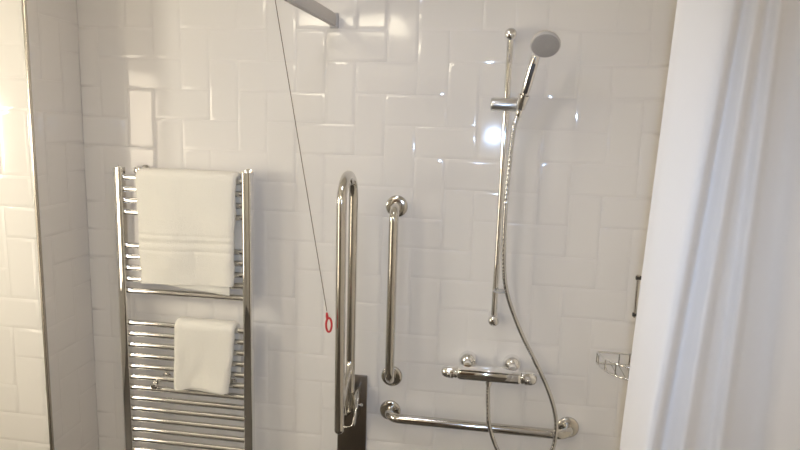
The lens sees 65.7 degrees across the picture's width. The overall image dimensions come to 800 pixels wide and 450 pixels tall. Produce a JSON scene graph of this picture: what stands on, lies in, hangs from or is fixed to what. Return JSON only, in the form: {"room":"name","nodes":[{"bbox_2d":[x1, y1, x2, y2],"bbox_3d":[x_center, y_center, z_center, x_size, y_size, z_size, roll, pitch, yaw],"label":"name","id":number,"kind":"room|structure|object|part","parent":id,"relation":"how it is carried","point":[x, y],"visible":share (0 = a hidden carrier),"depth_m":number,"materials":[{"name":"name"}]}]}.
{"room":"accessible bathroom","nodes":[
{"label":"accessible bathroom","id":0,"kind":"room"},
{"bbox_2d":[0,0,49,449],"bbox_3d":[-1.592,0.071,2.038,0.885,2.420,0.002,3,9,8],"label":"wall","id":1,"kind":"structure","parent":0,"point":[23,397],"depth_m":1.99,"materials":[{"name":"white tile"}]},
{"bbox_2d":[26,0,98,449],"bbox_3d":[-1.135,0.075,2.104,0.002,2.420,0.265,3,9,5],"label":"wall","id":2,"kind":"structure","parent":0,"point":[52,24],"depth_m":2.09,"materials":[{"name":"white tile"}]},
{"bbox_2d":[21,0,54,449],"bbox_3d":[-1.149,0.094,1.980,0.010,2.420,0.012,3,9,8],"label":"trim","id":3,"kind":"structure","parent":2,"relation":"attached to","point":[24,2],"depth_m":1.96,"materials":[{"name":"grey metal"}]},
{"bbox_2d":[77,0,676,449],"bbox_3d":[-0.132,0.099,2.143,2.085,2.420,0.103,3,9,8],"label":"wall","id":4,"kind":"structure","parent":0,"point":[397,96],"depth_m":2.05,"materials":[{"name":"white tile"}]},
{"bbox_2d":[113,165,254,449],"bbox_3d":[-0.738,0.394,2.178,0.485,1.191,0.102,3,9,8],"label":"towel radiator","id":5,"kind":"object","parent":4,"relation":"attached to","point":[119,176],"visible":0.67,"depth_m":2.16,"materials":[{"name":"silver metal"}]},
{"bbox_3d":[-0.966,0.390,2.183,0.031,1.184,0.026,3,9,8],"label":"post","id":6,"kind":"part","parent":5,"relation":"part of","materials":[{"name":"silver metal"}]},
{"bbox_2d":[135,168,242,295],"bbox_3d":[-0.711,0.022,2.092,0.357,0.419,0.080,3,9,8],"label":"bath towel","id":7,"kind":"object","parent":5,"relation":"hanging from","point":[189,232],"visible":0.98,"depth_m":2.06,"materials":[{"name":"white fabric"}]},
{"bbox_2d":[174,317,240,394],"bbox_3d":[-0.669,0.454,2.152,0.224,0.264,0.075,3,9,8],"label":"hand towel","id":8,"kind":"object","parent":5,"relation":"hanging from","point":[204,348],"visible":0.97,"depth_m":2.12,"materials":[{"name":"white fabric"}]},
{"bbox_3d":[-0.517,0.414,2.119,0.031,1.184,0.026,3,9,8],"label":"post","id":9,"kind":"part","parent":5,"relation":"part of","materials":[{"name":"silver metal"}]},
{"bbox_2d":[284,0,338,28],"bbox_3d":[-0.048,-0.523,1.197,0.674,0.048,1.514,-5,11,-35],"label":"track","id":10,"kind":"object","parent":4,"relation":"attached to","point":[311,7],"visible":1,"depth_m":1.81,"materials":[{"name":"grey plastic"}]},
{"bbox_2d":[620,0,799,449],"bbox_3d":[0.478,0.472,0.954,0.293,1.817,0.111,3,9,8],"label":"shower curtain","id":11,"kind":"object","parent":10,"relation":"hanging from","point":[715,362],"visible":1,"depth_m":0.89,"materials":[{"name":"white fabric"}]},
{"bbox_2d":[334,170,367,449],"bbox_3d":[-0.179,0.451,2.019,0.103,1.262,0.265,3,9,8],"label":"support rail","id":12,"kind":"object","parent":4,"relation":"attached to","point":[350,405],"visible":1,"depth_m":1.98,"materials":[{"name":"silver metal"}]},
{"bbox_3d":[-0.176,0.577,2.041,0.015,0.123,0.084,4,9,11],"label":"link arm","id":13,"kind":"part","parent":12,"relation":"part of","materials":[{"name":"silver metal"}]},
{"bbox_3d":[-0.172,0.616,2.076,0.064,0.106,0.065,3,9,8],"label":"release lever","id":14,"kind":"part","parent":12,"relation":"part of","materials":[{"name":"silver metal"}]},
{"bbox_3d":[-0.172,0.787,2.201,0.102,0.541,0.010,3,9,8],"label":"mounting plate","id":15,"kind":"part","parent":12,"relation":"part of","materials":[{"name":"brown"}]},
{"bbox_2d":[381,195,407,385],"bbox_3d":[-0.025,0.235,2.058,0.073,0.663,0.078,3,9,8],"label":"grab bar","id":16,"kind":"object","parent":4,"relation":"attached to","point":[396,205],"visible":1,"depth_m":2.03,"materials":[{"name":"silver metal"}]},
{"bbox_2d":[380,400,578,439],"bbox_3d":[0.258,0.666,2.083,0.675,0.073,0.078,3,9,8],"label":"grab bar","id":17,"kind":"object","parent":4,"relation":"attached to","point":[568,427],"visible":0.96,"depth_m":2.06,"materials":[{"name":"silver metal"}]},
{"bbox_2d":[441,351,537,386],"bbox_3d":[0.292,0.476,2.032,0.311,0.084,0.109,3,9,8],"label":"shower valve","id":18,"kind":"object","parent":4,"relation":"attached to","point":[510,373],"visible":1,"depth_m":2.00,"materials":[{"name":"silver metal"}]},
{"bbox_3d":[0.161,0.480,2.031,0.052,0.044,0.044,3,9,8],"label":"control knob","id":19,"kind":"part","parent":18,"relation":"part of","materials":[{"name":"silver metal"}]},
{"bbox_2d":[486,109,557,449],"bbox_3d":[0.403,0.226,1.937,0.236,1.170,0.045,4,9,12],"label":"shower hose","id":20,"kind":"object","parent":18,"relation":"attached to","point":[518,114],"visible":0.99,"depth_m":1.96,"materials":[{"name":"silver metal"}]},
{"bbox_3d":[0.416,0.493,1.994,0.052,0.047,0.047,3,9,8],"label":"control knob","id":21,"kind":"part","parent":18,"relation":"part of","materials":[{"name":"silver metal"}]},
{"bbox_2d":[488,28,529,326],"bbox_3d":[0.337,-0.132,1.935,0.131,0.933,0.094,7,11,32],"label":"riser rail","id":22,"kind":"object","parent":4,"relation":"attached to","point":[506,104],"visible":0.93,"depth_m":1.91,"materials":[{"name":"silver metal"}]},
{"bbox_2d":[520,31,560,96],"bbox_3d":[0.389,-0.442,1.785,0.137,0.217,0.072,10,13,43],"label":"shower","id":23,"kind":"object","parent":22,"relation":"attached to","point":[544,44],"visible":0.98,"depth_m":1.76,"materials":[{"name":"silver metal"}]},
{"bbox_3d":[0.378,-0.421,1.825,0.029,0.162,0.074,-3,10,-28],"label":"handle","id":24,"kind":"part","parent":23,"relation":"part of","materials":[{"name":"silver metal"}]},
{"bbox_2d":[596,351,631,379],"bbox_3d":[0.701,0.446,1.947,0.144,0.044,0.144,3,9,8],"label":"basket","id":25,"kind":"object","parent":4,"relation":"attached to","point":[611,363],"visible":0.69,"depth_m":1.99,"materials":[{"name":"silver metal"}]},
{"bbox_3d":[-0.803,-0.910,0.349,3.015,0.100,3.500,3,9,8],"label":"ceiling","id":26,"kind":"structure","parent":0,"visible":0},
{"bbox_2d":[275,0,332,332],"bbox_3d":[-0.322,-0.360,1.706,0.284,1.388,0.080,-4,11,-30],"label":"pull cord","id":27,"kind":"object","parent":26,"relation":"hanging from","point":[327,316],"visible":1,"depth_m":1.77,"materials":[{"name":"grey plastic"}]},
{"bbox_3d":[0.551,0.407,0.352,0.002,2.420,3.303,3,9,8],"label":"wall","id":28,"kind":"structure","parent":0,"visible":0},
{"bbox_2d":[632,275,641,317],"bbox_3d":[0.743,0.218,1.878,0.067,0.141,0.026,3,9,8],"label":"wall rail","id":29,"kind":"object","parent":28,"relation":"attached to","point":[638,277],"visible":0.42,"depth_m":1.88,"materials":[{"name":"silver metal"}]}
]}

